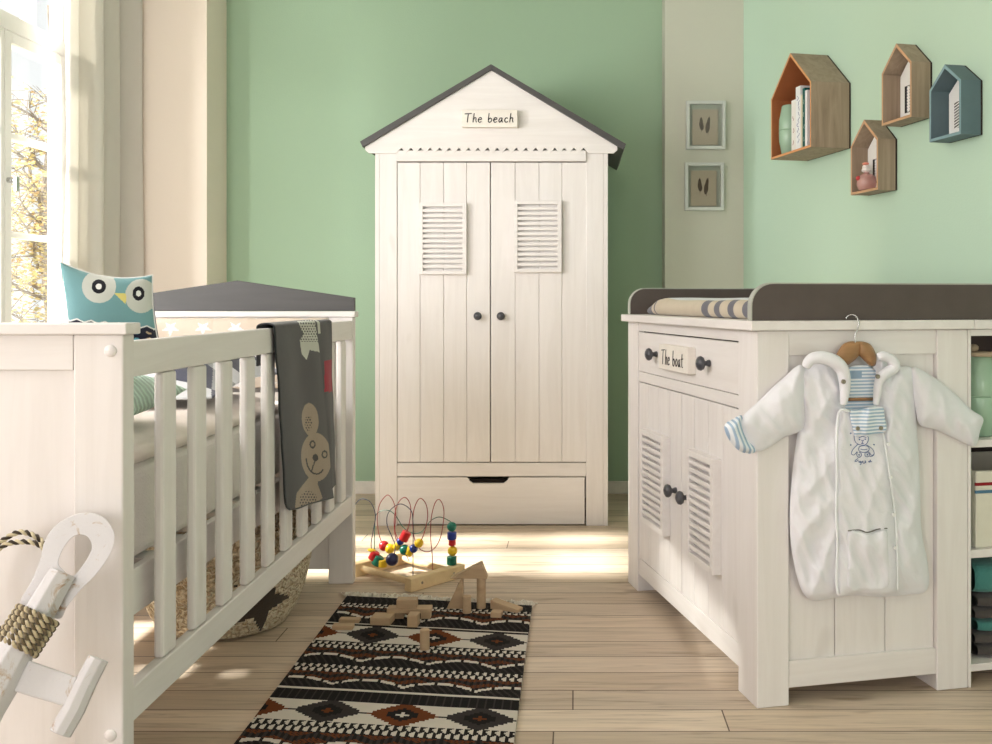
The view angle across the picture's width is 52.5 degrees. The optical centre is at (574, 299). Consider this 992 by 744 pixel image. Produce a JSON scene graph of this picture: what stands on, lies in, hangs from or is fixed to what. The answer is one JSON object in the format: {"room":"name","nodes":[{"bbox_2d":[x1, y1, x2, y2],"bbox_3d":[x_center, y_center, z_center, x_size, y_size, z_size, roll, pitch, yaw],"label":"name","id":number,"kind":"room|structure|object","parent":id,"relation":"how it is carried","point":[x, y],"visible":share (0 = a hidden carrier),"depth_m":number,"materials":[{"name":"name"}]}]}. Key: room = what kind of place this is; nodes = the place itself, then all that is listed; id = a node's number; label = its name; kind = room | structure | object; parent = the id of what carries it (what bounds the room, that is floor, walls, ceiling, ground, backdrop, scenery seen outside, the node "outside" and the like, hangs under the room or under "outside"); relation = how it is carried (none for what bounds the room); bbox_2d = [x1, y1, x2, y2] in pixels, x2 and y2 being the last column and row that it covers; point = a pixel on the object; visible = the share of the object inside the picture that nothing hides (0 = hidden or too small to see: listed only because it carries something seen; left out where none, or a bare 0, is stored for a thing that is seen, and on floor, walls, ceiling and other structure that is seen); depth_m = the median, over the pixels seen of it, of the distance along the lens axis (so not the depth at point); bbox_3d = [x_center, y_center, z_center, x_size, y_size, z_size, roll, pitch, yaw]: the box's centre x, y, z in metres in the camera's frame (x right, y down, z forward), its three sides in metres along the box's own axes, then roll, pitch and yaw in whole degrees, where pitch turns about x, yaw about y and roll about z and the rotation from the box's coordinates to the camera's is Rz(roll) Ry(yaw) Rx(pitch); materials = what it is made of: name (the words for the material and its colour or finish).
{"room":"children's room","nodes":[
{"label":"children's room","id":0,"kind":"room"},
{"bbox_2d":[227,0,661,480],"bbox_3d":[-0.660,-0.375,5.235,3.320,2.750,0.130,0,0,0],"label":"wall","id":1,"kind":"structure","parent":0,"point":[308,81],"depth_m":5.17,"materials":[{"name":"green paint"}]},
{"bbox_2d":[142,0,226,292],"bbox_3d":[-2.025,-0.375,5.030,0.450,2.750,0.280,0,0,0],"label":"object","id":2,"kind":"structure","parent":1,"relation":"attached to","point":[184,42],"depth_m":4.89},
{"bbox_2d":[355,481,627,493],"bbox_3d":[-0.675,0.968,5.162,2.250,0.065,0.015,0,0,0],"label":"baseboard","id":3,"kind":"structure","parent":1,"relation":"attached to","point":[361,487],"depth_m":5.15,"materials":[{"name":"white wood"}]},
{"bbox_2d":[662,0,743,287],"bbox_3d":[0.647,-0.375,5.090,0.395,2.750,0.160,0,0,0],"label":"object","id":4,"kind":"structure","parent":1,"relation":"attached to","point":[703,40],"depth_m":5.01,"materials":[{"name":"beige paint"}]},
{"bbox_2d":[684,162,723,210],"bbox_3d":[0.645,-0.566,4.994,0.194,0.238,0.032,0,0,0],"label":"framed picture","id":5,"kind":"object","parent":4,"relation":"attached to","point":[703,181],"visible":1,"depth_m":5.00,"materials":[{"name":"wood"}]},
{"bbox_2d":[686,101,725,149],"bbox_3d":[0.652,-0.873,4.994,0.195,0.241,0.032,0,0,0],"label":"framed picture","id":6,"kind":"object","parent":4,"relation":"attached to","point":[705,120],"visible":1,"depth_m":5.00,"materials":[{"name":"wood"}]},
{"bbox_2d":[134,494,991,743],"bbox_3d":[0.440,1.030,0.900,5.520,0.060,8.800,0,0,0],"label":"floor","id":7,"kind":"structure","parent":0,"point":[608,661],"depth_m":2.71,"materials":[{"name":"brown wood"}]},
{"bbox_2d":[0,280,357,743],"bbox_3d":[-1.194,0.466,2.647,0.841,1.069,1.849,0,0,0],"label":"crib","id":8,"kind":"object","parent":7,"relation":"on","point":[67,388],"visible":0.79,"depth_m":1.92,"materials":[{"name":"white wood"}]},
{"bbox_2d":[0,512,114,737],"bbox_3d":[-0.869,0.557,1.567,0.267,0.403,0.258,0,0,0],"label":"decoration","id":9,"kind":"object","parent":8,"relation":"attached to","point":[30,625],"visible":1,"depth_m":1.57,"materials":[{"name":"white paint"}]},
{"bbox_2d":[134,392,278,555],"bbox_3d":[-1.194,0.411,2.650,0.690,0.190,1.620,0,0,0],"label":"mattress","id":10,"kind":"object","parent":8,"relation":"on","point":[143,470],"visible":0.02,"depth_m":2.17,"materials":[{"name":"white fabric"}]},
{"bbox_2d":[134,394,277,463],"bbox_3d":[-1.184,0.289,2.380,0.672,0.053,1.080,0,0,0],"label":"duvet","id":11,"kind":"object","parent":10,"relation":"on","point":[143,421],"visible":0.13,"depth_m":2.27,"materials":[{"name":"white fabric"}]},
{"bbox_2d":[134,375,186,414],"bbox_3d":[-1.045,0.199,2.040,0.360,0.124,0.380,0,0,0],"label":"knit pillow","id":12,"kind":"object","parent":11,"relation":"on","point":[143,384],"visible":0.06,"depth_m":2.07,"materials":[{"name":"green fabric"}]},
{"bbox_2d":[59,261,158,339],"bbox_3d":[-0.931,0.031,2.014,0.192,0.216,0.093,0,0,-29],"label":"cushion","id":13,"kind":"object","parent":12,"relation":"on","point":[90,297],"visible":0.5,"depth_m":1.98,"materials":[{"name":"teal fabric"}]},
{"bbox_2d":[146,356,276,399],"bbox_3d":[-1.140,0.181,2.732,0.524,0.123,0.663,0,0,0],"label":"blanket","id":14,"kind":"object","parent":11,"relation":"on","point":[181,374],"visible":0.06,"depth_m":2.51,"materials":[{"name":"grey fabric"}]},
{"bbox_2d":[156,317,327,388],"bbox_3d":[-1.205,0.183,3.455,0.700,0.249,0.062,0,0,0],"label":"bumper cover","id":15,"kind":"object","parent":8,"relation":"attached to","point":[166,327],"visible":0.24,"depth_m":3.43,"materials":[{"name":"beige fabric"}]},
{"bbox_2d":[256,319,335,509],"bbox_3d":[-0.791,0.344,2.913,0.060,0.570,0.675,0,0,0],"label":"throw blanket","id":16,"kind":"object","parent":8,"relation":"hanging from","point":[303,348],"visible":0.98,"depth_m":2.86,"materials":[{"name":"grey fabric"}]},
{"bbox_2d":[145,509,311,639],"bbox_3d":[-1.085,0.840,3.100,0.549,0.321,0.549,0,0,-42],"label":"wicker basket","id":17,"kind":"object","parent":7,"relation":"on","point":[276,605],"visible":0.3,"depth_m":2.94,"materials":[{"name":"beige wicker"}]},
{"bbox_2d":[234,591,537,743],"bbox_3d":[-0.466,0.990,2.417,0.690,0.020,1.986,0,0,0],"label":"rug","id":18,"kind":"object","parent":7,"relation":"on","point":[367,683],"visible":0.83,"depth_m":2.59,"materials":[{"name":"fabric"}]},
{"bbox_2d":[332,623,354,629],"bbox_3d":[-0.695,0.979,3.000,0.062,0.013,0.030,0,0,0],"label":"block","id":19,"kind":"object","parent":18,"relation":"on","point":[336,626],"visible":1,"depth_m":2.98,"materials":[{"name":"brown wood"}]},
{"bbox_2d":[339,617,360,622],"bbox_3d":[-0.690,0.980,3.065,0.062,0.011,0.028,0,0,3],"label":"block","id":20,"kind":"object","parent":18,"relation":"on","point":[342,619],"visible":1,"depth_m":3.05,"materials":[{"name":"brown wood"}]},
{"bbox_2d":[370,612,394,625],"bbox_3d":[-0.588,0.974,3.055,0.062,0.023,0.055,0,0,6],"label":"block","id":21,"kind":"object","parent":18,"relation":"on","point":[378,618],"visible":1,"depth_m":3.03,"materials":[{"name":"brown wood"}]},
{"bbox_2d":[395,613,404,618],"bbox_3d":[-0.545,0.976,3.105,0.030,0.020,0.030,0,0,0],"label":"block","id":22,"kind":"object","parent":18,"relation":"on","point":[399,615],"visible":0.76,"depth_m":3.09,"materials":[{"name":"brown wood"}]},
{"bbox_2d":[407,611,419,626],"bbox_3d":[-0.489,0.968,3.030,0.031,0.036,0.042,0,0,3],"label":"block","id":23,"kind":"object","parent":18,"relation":"on","point":[413,618],"visible":1,"depth_m":3.01,"materials":[{"name":"brown wood"}]},
{"bbox_2d":[420,628,429,650],"bbox_3d":[-0.424,0.957,2.822,0.027,0.057,0.027,0,0,0],"label":"block","id":24,"kind":"object","parent":18,"relation":"on","point":[424,632],"visible":1,"depth_m":2.81,"materials":[{"name":"brown wood"}]},
{"bbox_2d":[421,612,431,618],"bbox_3d":[-0.462,0.976,3.105,0.030,0.020,0.030,0,0,0],"label":"block","id":25,"kind":"object","parent":18,"relation":"on","point":[423,615],"visible":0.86,"depth_m":3.09,"materials":[{"name":"brown wood"}]},
{"bbox_2d":[387,605,432,613],"bbox_3d":[-0.512,0.958,3.100,0.136,0.014,0.044,0,0,-1],"label":"block","id":26,"kind":"object","parent":25,"relation":"on","point":[391,608],"visible":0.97,"depth_m":3.08,"materials":[{"name":"brown wood"}]},
{"bbox_2d":[396,597,417,607],"bbox_3d":[-0.520,0.938,3.100,0.062,0.026,0.036,0,0,-1],"label":"block","id":27,"kind":"object","parent":26,"relation":"on","point":[401,602],"visible":1,"depth_m":3.08,"materials":[{"name":"brown wood"}]},
{"bbox_2d":[447,579,463,608],"bbox_3d":[-0.384,0.938,3.205,0.051,0.096,0.030,0,0,0],"label":"block","id":28,"kind":"object","parent":18,"relation":"on","point":[456,602],"visible":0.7,"depth_m":3.19,"materials":[{"name":"brown wood"}]},
{"bbox_2d":[450,561,487,578],"bbox_3d":[-0.339,0.864,3.205,0.119,0.049,0.038,0,0,0],"label":"block","id":29,"kind":"object","parent":28,"relation":"on","point":[478,570],"visible":1,"depth_m":3.19,"materials":[{"name":"brown wood"}]},
{"bbox_2d":[463,595,470,613],"bbox_3d":[-0.341,0.960,3.155,0.027,0.054,0.027,0,0,0],"label":"block","id":30,"kind":"object","parent":18,"relation":"on","point":[466,598],"visible":1,"depth_m":3.14,"materials":[{"name":"brown wood"}]},
{"bbox_2d":[477,579,485,608],"bbox_3d":[-0.300,0.938,3.205,0.029,0.098,0.029,0,0,0],"label":"block","id":31,"kind":"object","parent":18,"relation":"on","point":[481,583],"visible":0.98,"depth_m":3.19,"materials":[{"name":"brown wood"}]},
{"bbox_2d":[490,609,502,617],"bbox_3d":[-0.244,0.978,3.118,0.034,0.016,0.034,0,0,6],"label":"block","id":32,"kind":"object","parent":18,"relation":"on","point":[495,613],"visible":1,"depth_m":3.10,"materials":[{"name":"brown wood"}]},
{"bbox_2d":[490,598,522,612],"bbox_3d":[-0.218,0.972,3.185,0.100,0.028,0.036,0,0,26],"label":"block","id":33,"kind":"object","parent":18,"relation":"on","point":[496,603],"visible":1,"depth_m":3.18,"materials":[{"name":"brown wood"}]},
{"bbox_2d":[355,495,464,591],"bbox_3d":[-0.615,0.857,3.627,0.358,0.287,0.255,0,0,40],"label":"bead maze","id":34,"kind":"object","parent":7,"relation":"on","point":[375,563],"visible":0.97,"depth_m":3.60,"materials":[{"name":"brown wood"}]},
{"bbox_2d":[360,64,625,525],"bbox_3d":[-0.360,-0.018,4.739,1.169,2.036,0.732,0,0,0],"label":"wardrobe","id":35,"kind":"object","parent":7,"relation":"on","point":[491,194],"visible":0.99,"depth_m":4.43,"materials":[{"name":"white wood"}]},
{"bbox_2d":[419,203,466,273],"bbox_3d":[-0.584,-0.271,4.417,0.210,0.315,0.024,0,0,0],"label":"shutter","id":36,"kind":"object","parent":35,"relation":"hanging from","point":[442,226],"depth_m":4.41,"materials":[{"name":"white wood"}]},
{"bbox_2d":[513,201,561,271],"bbox_3d":[-0.165,-0.280,4.417,0.212,0.316,0.024,0,0,0],"label":"shutter","id":37,"kind":"object","parent":35,"relation":"hanging from","point":[537,225],"depth_m":4.41,"materials":[{"name":"white wood"}]},
{"bbox_2d":[621,314,973,707],"bbox_3d":[0.586,0.525,3.058,0.628,0.949,1.162,0,0,-13],"label":"dresser","id":38,"kind":"object","parent":7,"relation":"on","point":[709,519],"visible":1,"depth_m":2.57,"materials":[{"name":"white wood"}]},
{"bbox_2d":[640,428,669,536],"bbox_3d":[0.256,0.580,3.214,0.026,0.306,0.238,0,0,-13],"label":"shutter","id":39,"kind":"object","parent":38,"relation":"hanging from","point":[654,442],"depth_m":3.19,"materials":[{"name":"white wood"}]},
{"bbox_2d":[647,298,748,318],"bbox_3d":[0.665,0.021,3.041,0.631,0.059,0.961,0,0,-13],"label":"mat","id":40,"kind":"object","parent":38,"relation":"on","point":[736,308],"visible":0.35,"depth_m":2.97,"materials":[{"name":"beige fabric"}]},
{"bbox_2d":[687,448,720,574],"bbox_3d":[0.357,0.583,2.782,0.026,0.310,0.208,0,0,-13],"label":"shutter","id":41,"kind":"object","parent":38,"relation":"hanging from","point":[703,464],"depth_m":2.76,"materials":[{"name":"white wood"}]},
{"bbox_2d":[628,283,991,320],"bbox_3d":[0.768,0.004,3.107,0.960,0.093,1.140,0,0,-13],"label":"tray","id":42,"kind":"object","parent":38,"relation":"on","point":[767,301],"visible":0.99,"depth_m":2.53,"materials":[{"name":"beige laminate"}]},
{"bbox_2d":[836,314,876,400],"bbox_3d":[0.697,0.143,2.481,0.112,0.215,0.035,0,0,-13],"label":"clothes hanger","id":43,"kind":"object","parent":38,"relation":"hanging from","point":[849,352],"visible":0.95,"depth_m":2.47,"materials":[{"name":"brown wood"}]},
{"bbox_2d":[724,351,983,600],"bbox_3d":[0.712,0.435,2.469,0.714,0.623,0.067,0,0,-13],"label":"baby romper","id":44,"kind":"object","parent":43,"relation":"hanging from","point":[855,510],"visible":1,"depth_m":2.45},
{"bbox_2d":[802,351,850,404],"bbox_3d":[0.613,0.190,2.432,0.121,0.133,0.035,0,0,-8],"label":"hood","id":45,"kind":"object","parent":44,"relation":"attached to","point":[826,378],"depth_m":2.44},
{"bbox_2d":[873,351,899,404],"bbox_3d":[0.770,0.193,2.469,0.070,0.132,0.029,0,0,-13],"label":"hood","id":46,"kind":"object","parent":44,"relation":"attached to","point":[886,378],"depth_m":2.47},
{"bbox_2d":[966,319,991,687],"bbox_3d":[1.068,0.525,3.171,0.376,0.949,1.162,0,0,-13],"label":"shelf unit","id":47,"kind":"object","parent":7,"relation":"on","point":[981,335],"visible":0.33,"depth_m":2.58,"materials":[{"name":"beige laminate"}]},
{"bbox_2d":[971,451,991,547],"bbox_3d":[1.156,0.546,2.785,0.302,0.200,0.301,0,0,-13],"label":"storage bin","id":48,"kind":"object","parent":47,"relation":"on","point":[981,462],"visible":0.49,"depth_m":2.61,"materials":[{"name":"fabric"}]},
{"bbox_2d":[971,397,991,436],"bbox_3d":[1.078,0.308,2.670,0.094,0.106,0.094,0,0,0],"label":"cup","id":49,"kind":"object","parent":47,"relation":"on","point":[982,406],"visible":0.32,"depth_m":2.63,"materials":[{"name":"ceramic"}]},
{"bbox_2d":[971,357,991,396],"bbox_3d":[1.078,0.202,2.670,0.094,0.106,0.094,0,0,0],"label":"cup","id":50,"kind":"object","parent":49,"relation":"on","point":[981,367],"visible":0.54,"depth_m":2.63,"materials":[{"name":"ceramic"}]},
{"bbox_2d":[971,344,991,356],"bbox_3d":[1.078,0.133,2.670,0.108,0.032,0.108,0,0,0],"label":"lid","id":51,"kind":"object","parent":50,"relation":"on","point":[974,348],"visible":0.69,"depth_m":2.63,"materials":[{"name":"beige wood"}]},
{"bbox_2d":[971,642,991,655],"bbox_3d":[1.163,0.924,2.772,0.270,0.035,0.263,0,0,-13],"label":"folded towel","id":52,"kind":"object","parent":47,"relation":"on","point":[985,649],"visible":0.16,"depth_m":2.63,"materials":[{"name":"grey fabric"}]},
{"bbox_2d":[971,629,991,642],"bbox_3d":[1.156,0.891,2.770,0.270,0.031,0.263,0,0,-13],"label":"folded towel","id":53,"kind":"object","parent":52,"relation":"on","point":[977,636],"visible":0.18,"depth_m":2.63,"materials":[{"name":"grey fabric"}]},
{"bbox_2d":[971,617,991,630],"bbox_3d":[1.163,0.858,2.772,0.270,0.034,0.263,0,0,-13],"label":"folded towel","id":54,"kind":"object","parent":53,"relation":"on","point":[983,624],"visible":0.13,"depth_m":2.63,"materials":[{"name":"teal fabric"}]},
{"bbox_2d":[971,604,991,617],"bbox_3d":[1.156,0.826,2.770,0.270,0.031,0.263,0,0,-13],"label":"folded towel","id":55,"kind":"object","parent":54,"relation":"on","point":[976,611],"visible":0.09,"depth_m":2.63,"materials":[{"name":"grey fabric"}]},
{"bbox_2d":[971,591,991,605],"bbox_3d":[1.163,0.794,2.772,0.270,0.032,0.263,0,0,-13],"label":"folded towel","id":56,"kind":"object","parent":55,"relation":"on","point":[977,598],"visible":0.16,"depth_m":2.64,"materials":[{"name":"grey fabric"}]},
{"bbox_2d":[971,557,991,591],"bbox_3d":[1.156,0.736,2.770,0.270,0.086,0.263,0,0,-13],"label":"folded towel","id":57,"kind":"object","parent":56,"relation":"on","point":[981,568],"visible":0.23,"depth_m":2.63,"materials":[{"name":"teal fabric"}]},
{"bbox_2d":[744,0,991,287],"bbox_3d":[1.901,-0.375,0.752,0.120,2.750,8.840,0,0,-13],"label":"wall","id":58,"kind":"structure","parent":0,"point":[803,222],"depth_m":3.85,"materials":[{"name":"green paint"}]},
{"bbox_2d":[771,53,850,160],"bbox_3d":[0.965,-0.806,4.117,0.170,0.412,0.374,0,0,-13],"label":"shelf","id":59,"kind":"object","parent":58,"relation":"attached to","point":[830,90],"visible":0.88,"depth_m":3.97,"materials":[{"name":"brown wood"}]},
{"bbox_2d":[779,129,790,153],"bbox_3d":[0.909,-0.663,4.229,0.094,0.106,0.094,0,0,0],"label":"cup","id":60,"kind":"object","parent":59,"relation":"on","point":[785,134],"visible":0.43,"depth_m":4.20,"materials":[{"name":"ceramic"}]},
{"bbox_2d":[779,104,790,130],"bbox_3d":[0.909,-0.769,4.229,0.094,0.106,0.094,0,0,0],"label":"cup","id":61,"kind":"object","parent":60,"relation":"on","point":[785,115],"visible":0.52,"depth_m":4.20,"materials":[{"name":"ceramic"}]},
{"bbox_2d":[791,99,795,150],"bbox_3d":[0.967,-0.718,4.141,0.136,0.215,0.039,0,0,-13],"label":"book","id":62,"kind":"object","parent":59,"relation":"on","point":[793,102],"visible":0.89,"depth_m":4.13,"materials":[{"name":"paper"}]},
{"bbox_2d":[801,94,802,146],"bbox_3d":[0.984,-0.721,4.069,0.135,0.222,0.015,0,0,-13],"label":"book","id":63,"kind":"object","parent":59,"relation":"on","point":[802,94],"visible":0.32,"depth_m":4.05,"materials":[{"name":"white paper"}]},
{"bbox_2d":[796,85,809,148],"bbox_3d":[0.976,-0.741,4.099,0.136,0.262,0.044,0,0,-13],"label":"book","id":64,"kind":"object","parent":59,"relation":"on","point":[799,90],"visible":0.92,"depth_m":4.08,"materials":[{"name":"paper"}]},
{"bbox_2d":[803,88,809,146],"bbox_3d":[0.988,-0.733,4.050,0.136,0.245,0.021,0,0,-13],"label":"book","id":65,"kind":"object","parent":59,"relation":"on","point":[804,89],"visible":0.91,"depth_m":4.03,"materials":[{"name":"paper"}]},
{"bbox_2d":[805,90,809,145],"bbox_3d":[0.994,-0.726,4.029,0.135,0.232,0.019,0,0,-13],"label":"book","id":66,"kind":"object","parent":59,"relation":"on","point":[807,92],"visible":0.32,"depth_m":4.01,"materials":[{"name":"white paper"}]},
{"bbox_2d":[851,120,896,195],"bbox_3d":[1.107,-0.533,3.712,0.076,0.270,0.198,0,0,-13],"label":"shelf","id":67,"kind":"object","parent":58,"relation":"attached to","point":[869,129],"visible":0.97,"depth_m":3.65,"materials":[{"name":"brown wood"}]},
{"bbox_2d":[856,162,875,190],"bbox_3d":[1.089,-0.462,3.737,0.072,0.107,0.072,0,0,29],"label":"bottle","id":68,"kind":"object","parent":67,"relation":"on","point":[865,181],"visible":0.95,"depth_m":3.71,"materials":[{"name":"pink glass"}]},
{"bbox_2d":[868,137,876,186],"bbox_3d":[1.135,-0.527,3.718,0.004,0.238,0.175,0,0,-13],"label":"picture card","id":69,"kind":"object","parent":67,"relation":"on","point":[872,150],"visible":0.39,"depth_m":3.76,"materials":[{"name":"white paper"}]},
{"bbox_2d":[873,159,876,182],"bbox_3d":[1.129,-0.483,3.732,0.001,0.090,0.070,0,0,-13],"label":"print","id":70,"kind":"object","parent":69,"relation":"attached to","point":[874,160],"depth_m":3.75},
{"bbox_2d":[882,43,931,126],"bbox_3d":[1.157,-0.758,3.494,0.078,0.272,0.192,0,0,-13],"label":"shelf","id":71,"kind":"object","parent":58,"relation":"attached to","point":[920,65],"visible":0.94,"depth_m":3.47,"materials":[{"name":"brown wood"}]},
{"bbox_2d":[900,62,909,116],"bbox_3d":[1.186,-0.752,3.500,0.004,0.240,0.169,0,0,-13],"label":"picture card","id":72,"kind":"object","parent":71,"relation":"in","point":[905,77],"visible":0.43,"depth_m":3.55,"materials":[{"name":"white paper"}]},
{"bbox_2d":[905,85,909,112],"bbox_3d":[1.180,-0.710,3.517,0.001,0.095,0.075,0,0,-13],"label":"print","id":73,"kind":"object","parent":72,"relation":"attached to","point":[907,89],"depth_m":3.54},
{"bbox_2d":[929,64,981,142],"bbox_3d":[1.223,-0.637,3.216,0.076,0.237,0.172,0,0,-13],"label":"shelf","id":74,"kind":"object","parent":58,"relation":"attached to","point":[970,84],"visible":1,"depth_m":3.19,"materials":[{"name":"blue wood"}]},
{"bbox_2d":[949,81,958,133],"bbox_3d":[1.251,-0.632,3.223,0.004,0.205,0.149,0,0,-13],"label":"picture card","id":75,"kind":"object","parent":74,"relation":"in","point":[954,94],"visible":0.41,"depth_m":3.27,"materials":[{"name":"white paper"}]},
{"bbox_2d":[954,101,958,128],"bbox_3d":[1.246,-0.602,3.234,0.001,0.085,0.065,0,0,-13],"label":"print","id":76,"kind":"object","parent":75,"relation":"attached to","point":[956,105],"depth_m":3.25},
{"bbox_3d":[-2.288,-0.375,0.835,0.075,2.750,8.670,0,0,0],"label":"wall","id":77,"kind":"structure","parent":0,"visible":0},
{"bbox_2d":[0,0,65,321],"bbox_3d":[-2.265,-0.555,3.955,0.120,2.130,1.030,0,0,0],"label":"window","id":78,"kind":"structure","parent":77,"relation":"in","point":[21,35],"depth_m":4.22,"materials":[{"name":"white paint"}]},
{"bbox_2d":[62,0,143,321],"bbox_3d":[-2.159,-0.356,4.117,0.125,2.688,1.535,0,0,0],"label":"curtain","id":79,"kind":"object","parent":77,"relation":"hanging from","point":[104,229],"visible":0.48,"depth_m":4.57,"materials":[{"name":"white fabric"}]},
{"label":"outside","id":80,"kind":"structure","parent":0,"visible":0},
{"bbox_3d":[-21.250,1.350,11.000,37.500,0.100,38.000,0,0,0],"label":"ground","id":81,"kind":"structure","parent":80,"visible":0},
{"bbox_2d":[11,5,48,321],"bbox_3d":[-4.875,-0.747,9.422,1.967,4.108,1.942,0,0,-12],"label":"autumn tree","id":82,"kind":"object","parent":81,"relation":"on","point":[41,225],"visible":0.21,"depth_m":9.31,"materials":[{"name":"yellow plant"}]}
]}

